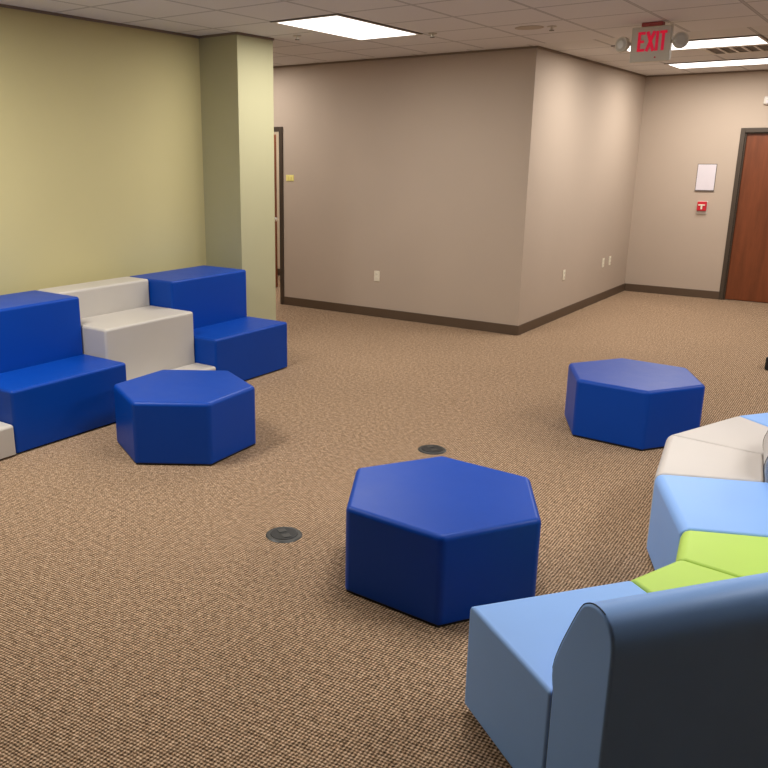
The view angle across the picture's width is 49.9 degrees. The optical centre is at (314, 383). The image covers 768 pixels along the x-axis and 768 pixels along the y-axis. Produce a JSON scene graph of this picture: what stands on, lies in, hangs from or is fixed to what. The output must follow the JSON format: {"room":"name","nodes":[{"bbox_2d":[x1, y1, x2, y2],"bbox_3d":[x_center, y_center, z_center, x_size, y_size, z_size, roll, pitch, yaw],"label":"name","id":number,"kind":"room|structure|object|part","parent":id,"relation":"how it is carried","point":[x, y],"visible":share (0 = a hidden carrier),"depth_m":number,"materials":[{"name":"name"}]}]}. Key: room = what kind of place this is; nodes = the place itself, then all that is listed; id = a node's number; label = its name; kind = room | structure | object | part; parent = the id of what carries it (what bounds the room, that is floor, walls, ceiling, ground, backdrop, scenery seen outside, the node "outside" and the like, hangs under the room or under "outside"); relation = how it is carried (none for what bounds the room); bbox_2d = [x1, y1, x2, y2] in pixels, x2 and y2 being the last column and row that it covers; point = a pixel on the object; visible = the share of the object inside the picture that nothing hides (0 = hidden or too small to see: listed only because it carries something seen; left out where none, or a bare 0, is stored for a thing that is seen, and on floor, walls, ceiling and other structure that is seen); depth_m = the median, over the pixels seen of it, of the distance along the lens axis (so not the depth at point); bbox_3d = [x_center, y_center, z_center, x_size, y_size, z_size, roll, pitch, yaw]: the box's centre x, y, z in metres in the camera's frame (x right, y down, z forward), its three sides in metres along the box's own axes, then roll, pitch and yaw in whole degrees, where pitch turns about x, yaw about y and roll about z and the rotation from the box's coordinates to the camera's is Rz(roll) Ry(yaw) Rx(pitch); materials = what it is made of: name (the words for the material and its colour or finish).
{"room":"lounge area","nodes":[
{"label":"lounge area","id":0,"kind":"room"},
{"bbox_2d":[0,7,205,294],"bbox_3d":[-3.632,-0.737,4.059,0.140,2.740,8.710,11,19,35],"label":"wall","id":1,"kind":"structure","parent":0,"point":[101,151],"depth_m":6.36,"materials":[{"name":"yellow paint"}]},
{"bbox_2d":[199,34,275,319],"bbox_3d":[-0.735,-1.687,7.497,0.575,2.740,0.470,11,19,35],"label":"wall column","id":2,"kind":"structure","parent":0,"point":[236,71],"depth_m":7.21,"materials":[{"name":"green paint"}]},
{"bbox_2d":[199,32,237,37],"bbox_3d":[-0.808,-2.932,6.896,0.435,0.018,0.016,11,19,35],"label":"trim","id":3,"kind":"structure","parent":2,"relation":"attached to","point":[230,33],"depth_m":6.88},
{"bbox_2d":[238,32,273,40],"bbox_3d":[-0.495,-2.951,6.964,0.016,0.018,0.470,11,19,35],"label":"trim","id":4,"kind":"structure","parent":2,"relation":"attached to","point":[239,33],"depth_m":6.95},
{"bbox_2d":[274,132,279,268],"bbox_3d":[0.093,-2.870,11.762,3.800,2.740,0.100,11,19,35],"label":"wall","id":5,"kind":"structure","parent":0,"point":[275,133],"depth_m":12.23,"materials":[{"name":"beige paint"}]},
{"bbox_2d":[0,275,767,767],"bbox_3d":[0.257,0.424,5.210,12.880,0.100,14.890,11,19,35],"label":"floor","id":6,"kind":"structure","parent":0,"point":[150,617],"depth_m":3.81,"materials":[{"name":"carpet"}]},
{"bbox_2d":[0,421,15,458],"bbox_3d":[-2.442,0.061,4.801,0.965,0.810,0.863,11,19,35],"label":"seat","id":7,"kind":"object","parent":6,"relation":"on","point":[7,442],"visible":1,"depth_m":4.90,"materials":[{"name":"grey leather"}]},
{"bbox_2d":[0,290,126,452],"bbox_3d":[-1.921,-0.129,5.490,0.955,0.808,0.893,11,19,35],"label":"seat","id":8,"kind":"object","parent":6,"relation":"on","point":[51,391],"visible":0.91,"depth_m":5.36,"materials":[{"name":"blue leather"}]},
{"bbox_2d":[38,277,215,380],"bbox_3d":[-1.392,-0.319,6.175,0.965,0.810,0.863,11,19,35],"label":"seat","id":9,"kind":"object","parent":6,"relation":"on","point":[119,323],"visible":0.44,"depth_m":6.09,"materials":[{"name":"grey leather"}]},
{"bbox_2d":[114,370,255,465],"bbox_3d":[-0.809,0.191,5.135,0.881,0.385,0.774,1,16,3],"label":"ottoman","id":10,"kind":"object","parent":6,"relation":"on","point":[164,417],"visible":1,"depth_m":4.83,"materials":[{"name":"blue leather"}]},
{"bbox_2d":[130,265,286,380],"bbox_3d":[-0.873,-0.508,6.862,0.955,0.808,0.893,11,19,35],"label":"seat","id":11,"kind":"object","parent":6,"relation":"on","point":[225,338],"visible":0.67,"depth_m":6.70,"materials":[{"name":"blue leather"}]},
{"bbox_2d":[266,527,301,542],"bbox_3d":[-0.145,0.718,3.937,0.176,0.012,0.176,-7,17,-23],"label":"floor outlet","id":12,"kind":"object","parent":6,"relation":"on","point":[278,534],"visible":1,"depth_m":3.92,"materials":[{"name":"black plastic"}]},
{"bbox_3d":[-0.145,0.717,3.936,0.132,0.003,0.132,-7,17,-23],"label":"lid","id":13,"kind":"part","parent":12,"relation":"part of","materials":[{"name":"black plastic"}]},
{"bbox_2d":[418,445,445,454],"bbox_3d":[0.729,0.402,5.082,0.176,0.012,0.176,-5,16,-17],"label":"floor outlet","id":14,"kind":"object","parent":6,"relation":"on","point":[426,449],"visible":1,"depth_m":5.06,"materials":[{"name":"black plastic"}]},
{"bbox_3d":[0.729,0.401,5.081,0.132,0.003,0.132,-5,16,-17],"label":"lid","id":15,"kind":"part","parent":14,"relation":"part of","materials":[{"name":"black plastic"}]},
{"bbox_2d":[345,456,540,627],"bbox_3d":[0.542,0.639,3.531,0.881,0.385,0.774,12,20,37],"label":"ottoman","id":16,"kind":"object","parent":6,"relation":"on","point":[433,540],"visible":0.91,"depth_m":3.24,"materials":[{"name":"blue leather"}]},
{"bbox_2d":[465,572,767,767],"bbox_3d":[0.868,0.785,2.361,0.590,0.732,0.694,-4,16,-16],"label":"sofa section","id":17,"kind":"object","parent":6,"relation":"on","point":[615,675],"visible":1,"depth_m":2.02,"materials":[{"name":"blue leather"}]},
{"bbox_3d":[0.836,0.904,2.505,0.590,0.364,0.472,-4,16,-16],"label":"seat","id":18,"kind":"part","parent":17,"relation":"part of","materials":[{"name":"blue leather"}]},
{"bbox_2d":[565,358,704,450],"bbox_3d":[2.094,0.114,5.428,0.881,0.385,0.774,13,20,38],"label":"ottoman","id":19,"kind":"object","parent":6,"relation":"on","point":[621,402],"visible":0.94,"depth_m":5.14,"materials":[{"name":"blue leather"}]},
{"bbox_2d":[631,561,736,592],"bbox_3d":[1.351,0.733,2.550,0.624,0.732,0.694,-10,18,-31],"label":"sofa section","id":20,"kind":"object","parent":6,"relation":"on","point":[677,574],"visible":0.21,"depth_m":2.75,"materials":[{"name":"green leather"}]},
{"bbox_2d":[646,431,767,544],"bbox_3d":[1.947,0.392,3.781,0.654,0.732,0.595,8,17,26],"label":"sofa section","id":21,"kind":"object","parent":6,"relation":"on","point":[680,456],"visible":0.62,"depth_m":3.78,"materials":[{"name":"white leather"}]},
{"bbox_3d":[2.135,0.405,3.683,0.230,0.700,0.373,8,17,26],"label":"backrest","id":22,"kind":"part","parent":21,"relation":"part of","materials":[{"name":"grey leather"}]},
{"bbox_2d":[647,475,767,569],"bbox_3d":[1.821,0.521,3.316,0.749,0.732,0.573,3,16,12],"label":"sofa section","id":23,"kind":"object","parent":6,"relation":"on","point":[680,504],"visible":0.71,"depth_m":3.36,"materials":[{"name":"blue leather"}]},
{"bbox_2d":[671,416,767,455],"bbox_3d":[2.230,0.309,4.080,0.595,0.732,0.654,-10,18,-31],"label":"sofa section","id":24,"kind":"object","parent":6,"relation":"on","point":[739,433],"visible":0.28,"depth_m":4.16,"materials":[{"name":"white leather"}]},
{"bbox_2d":[676,530,767,576],"bbox_3d":[1.642,0.648,2.857,0.694,0.732,0.620,8,17,26],"label":"sofa section","id":25,"kind":"object","parent":6,"relation":"on","point":[734,555],"visible":0.38,"depth_m":2.92,"materials":[{"name":"green leather"}]},
{"bbox_2d":[740,413,767,426],"bbox_3d":[2.699,0.257,4.272,0.590,0.732,0.694,-5,16,-17],"label":"sofa section","id":26,"kind":"object","parent":6,"relation":"on","point":[762,418],"visible":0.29,"depth_m":4.43,"materials":[{"name":"blue leather"}]},
{"bbox_2d":[764,357,767,369],"bbox_3d":[3.994,-0.165,6.949,0.275,0.115,0.180,15,21,42],"label":"box","id":27,"kind":"object","parent":6,"relation":"on","point":[766,362],"visible":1,"depth_m":6.97,"materials":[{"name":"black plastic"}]},
{"bbox_2d":[0,0,767,75],"bbox_3d":[0.261,-2.313,4.450,12.880,0.100,14.890,11,19,35],"label":"ceiling","id":28,"kind":"structure","parent":0,"point":[458,24],"depth_m":6.26,"materials":[{"name":"tile"}]},
{"bbox_2d":[270,13,422,39],"bbox_3d":[0.283,-2.838,6.549,0.634,0.010,1.244,11,19,35],"label":"recessed light","id":29,"kind":"object","parent":28,"relation":"in","point":[337,24],"visible":1,"depth_m":6.49,"materials":[{"name":"white plastic"}]},
{"bbox_2d":[515,25,543,29],"bbox_3d":[1.708,-2.831,6.519,0.230,0.004,0.200,11,19,35],"label":"ceiling speaker","id":30,"kind":"object","parent":28,"relation":"attached to","point":[532,27],"visible":1,"depth_m":6.50,"materials":[{"name":"brown metal"}]},
{"bbox_2d":[615,21,688,63],"bbox_3d":[2.584,-2.620,6.291,0.551,0.284,0.093,12,19,37],"label":"exit sign","id":31,"kind":"object","parent":28,"relation":"hanging from","point":[653,41],"visible":1,"depth_m":6.26,"materials":[{"name":"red plastic"}]},
{"bbox_2d":[615,37,630,52],"bbox_3d":[2.418,-2.653,6.418,0.128,0.116,0.095,11,19,35],"label":"lamp","id":32,"kind":"object","parent":31,"relation":"attached to","point":[622,44],"depth_m":6.39,"materials":[{"name":"plastic"}]},
{"bbox_2d":[671,32,688,48],"bbox_3d":[2.750,-2.583,6.165,0.128,0.116,0.091,11,19,35],"label":"lamp","id":33,"kind":"object","parent":31,"relation":"attached to","point":[680,39],"depth_m":6.14,"materials":[{"name":"plastic"}]},
{"bbox_2d":[611,34,767,52],"bbox_3d":[3.428,-3.090,7.472,1.244,0.010,0.634,11,19,35],"label":"recessed light","id":34,"kind":"object","parent":28,"relation":"in","point":[749,39],"visible":0.58,"depth_m":7.31,"materials":[{"name":"white plastic"}]},
{"bbox_2d":[627,37,765,50],"bbox_3d":[3.428,-3.091,7.472,1.176,0.006,0.566,11,19,35],"label":"diffuser","id":35,"kind":"object","parent":34,"relation":"attached to","point":[732,41],"depth_m":7.31,"materials":[{"name":"white plastic"}]},
{"bbox_2d":[664,57,767,68],"bbox_3d":[4.531,-3.489,8.916,1.244,0.010,0.634,11,19,35],"label":"recessed light","id":36,"kind":"object","parent":28,"relation":"in","point":[749,61],"visible":1,"depth_m":8.95,"materials":[{"name":"white plastic"}]},
{"bbox_2d":[701,44,767,54],"bbox_3d":[4.035,-3.172,7.771,0.600,0.010,0.600,11,19,35],"label":"ceiling vent","id":37,"kind":"object","parent":28,"relation":"in","point":[762,47],"visible":0.97,"depth_m":7.82,"materials":[{"name":"white metal"}]},
{"bbox_2d":[273,48,541,325],"bbox_3d":[-0.244,-2.292,9.680,5.820,2.740,0.120,11,19,35],"label":"wall","id":38,"kind":"structure","parent":0,"point":[417,172],"depth_m":8.68,"materials":[{"name":"beige paint"}]},
{"bbox_2d":[274,135,277,286],"bbox_3d":[-0.781,-2.227,10.758,0.150,2.015,0.870,11,19,35],"label":"door","id":39,"kind":"structure","parent":38,"relation":"in","point":[275,170],"depth_m":11.04,"materials":[{"name":"brown wood"}]},
{"bbox_2d":[274,127,283,304],"bbox_3d":[-0.734,-2.071,10.115,1.005,2.080,0.160,11,19,35],"label":"trim","id":40,"kind":"structure","parent":38,"relation":"attached to","point":[277,129],"depth_m":9.76,"materials":[{"name":"brown wood"}]},
{"bbox_2d":[286,175,293,180],"bbox_3d":[-0.288,-2.409,9.594,0.115,0.070,0.016,11,19,35],"label":"light switch","id":41,"kind":"object","parent":38,"relation":"attached to","point":[288,177],"visible":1,"depth_m":9.59,"materials":[{"name":"plastic"}]},
{"bbox_2d":[374,271,379,280],"bbox_3d":[0.698,-1.206,9.176,0.072,0.115,0.010,11,19,35],"label":"wall outlet","id":42,"kind":"object","parent":38,"relation":"attached to","point":[376,273],"visible":1,"depth_m":9.17,"materials":[{"name":"beige plastic"}]},
{"bbox_2d":[284,296,518,335],"bbox_3d":[0.849,-0.781,9.178,3.027,0.100,0.012,11,19,35],"label":"baseboard","id":43,"kind":"structure","parent":38,"relation":"attached to","point":[346,308],"depth_m":9.05,"materials":[{"name":"brown plastic"}]},
{"bbox_2d":[273,46,538,67],"bbox_3d":[-0.276,-3.588,9.258,5.836,0.018,0.016,11,19,35],"label":"trim","id":44,"kind":"structure","parent":38,"relation":"attached to","point":[527,47],"depth_m":8.34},
{"bbox_2d":[523,49,645,323],"bbox_3d":[3.121,-2.224,9.454,0.120,2.740,3.490,11,19,35],"label":"wall","id":45,"kind":"structure","parent":0,"point":[589,115],"depth_m":9.11,"materials":[{"name":"beige paint"}]},
{"bbox_2d":[518,283,624,334],"bbox_3d":[3.133,-0.927,9.718,0.012,0.100,3.598,11,19,35],"label":"baseboard","id":46,"kind":"structure","parent":45,"relation":"attached to","point":[552,316],"depth_m":9.42,"materials":[{"name":"brown plastic"}]},
{"bbox_2d":[539,46,646,76],"bbox_3d":[3.138,-3.510,8.998,0.016,0.018,3.594,11,19,35],"label":"trim","id":47,"kind":"structure","parent":45,"relation":"attached to","point":[540,47],"depth_m":8.69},
{"bbox_2d":[625,71,767,290],"bbox_3d":[4.632,-2.527,10.554,12.600,2.740,0.140,11,19,35],"label":"wall","id":48,"kind":"structure","parent":0,"point":[688,121],"depth_m":10.39,"materials":[{"name":"beige paint"}]},
{"bbox_2d":[624,283,718,298],"bbox_3d":[4.676,-1.221,10.784,1.185,0.100,0.012,11,19,35],"label":"baseboard","id":49,"kind":"structure","parent":48,"relation":"attached to","point":[628,287],"depth_m":10.76,"materials":[{"name":"brown plastic"}]},
{"bbox_2d":[696,201,707,213],"bbox_3d":[4.876,-2.220,10.328,0.124,0.160,0.055,11,19,35],"label":"fire alarm pull","id":50,"kind":"object","parent":48,"relation":"attached to","point":[702,206],"visible":1,"depth_m":10.31,"materials":[{"name":"red plastic"}]},
{"bbox_2d":[695,164,716,191],"bbox_3d":[4.889,-2.577,10.245,0.224,0.332,0.015,11,19,35],"label":"paper notice","id":51,"kind":"object","parent":48,"relation":"attached to","point":[706,173],"visible":1,"depth_m":10.24,"materials":[{"name":"white paper"}]},
{"bbox_2d":[647,69,767,76],"bbox_3d":[6.931,-3.356,8.468,6.780,0.018,0.016,11,19,35],"label":"trim","id":52,"kind":"structure","parent":48,"relation":"attached to","point":[764,69],"depth_m":9.97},
{"bbox_2d":[718,128,767,302],"bbox_3d":[5.593,-2.011,9.921,1.029,2.087,0.125,11,19,35],"label":"door","id":53,"kind":"structure","parent":48,"relation":"in","point":[745,278],"depth_m":10.11,"materials":[{"name":"brown wood"}]},
{"bbox_2d":[763,96,767,104],"bbox_3d":[5.372,-3.333,9.639,0.170,0.095,0.059,11,19,35],"label":"sensor","id":54,"kind":"object","parent":48,"relation":"attached to","point":[765,102],"visible":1,"depth_m":9.66,"materials":[{"name":"white plastic"}]},
{"bbox_3d":[-2.676,0.924,-1.913,9.030,2.740,0.140,11,19,35],"label":"wall","id":55,"kind":"structure","parent":0,"visible":0},
{"bbox_2d":[0,4,199,38],"bbox_3d":[-3.567,-2.035,3.650,0.016,0.018,8.710,11,19,35],"label":"trim","id":56,"kind":"structure","parent":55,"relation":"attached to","point":[1,5],"depth_m":6.15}
]}

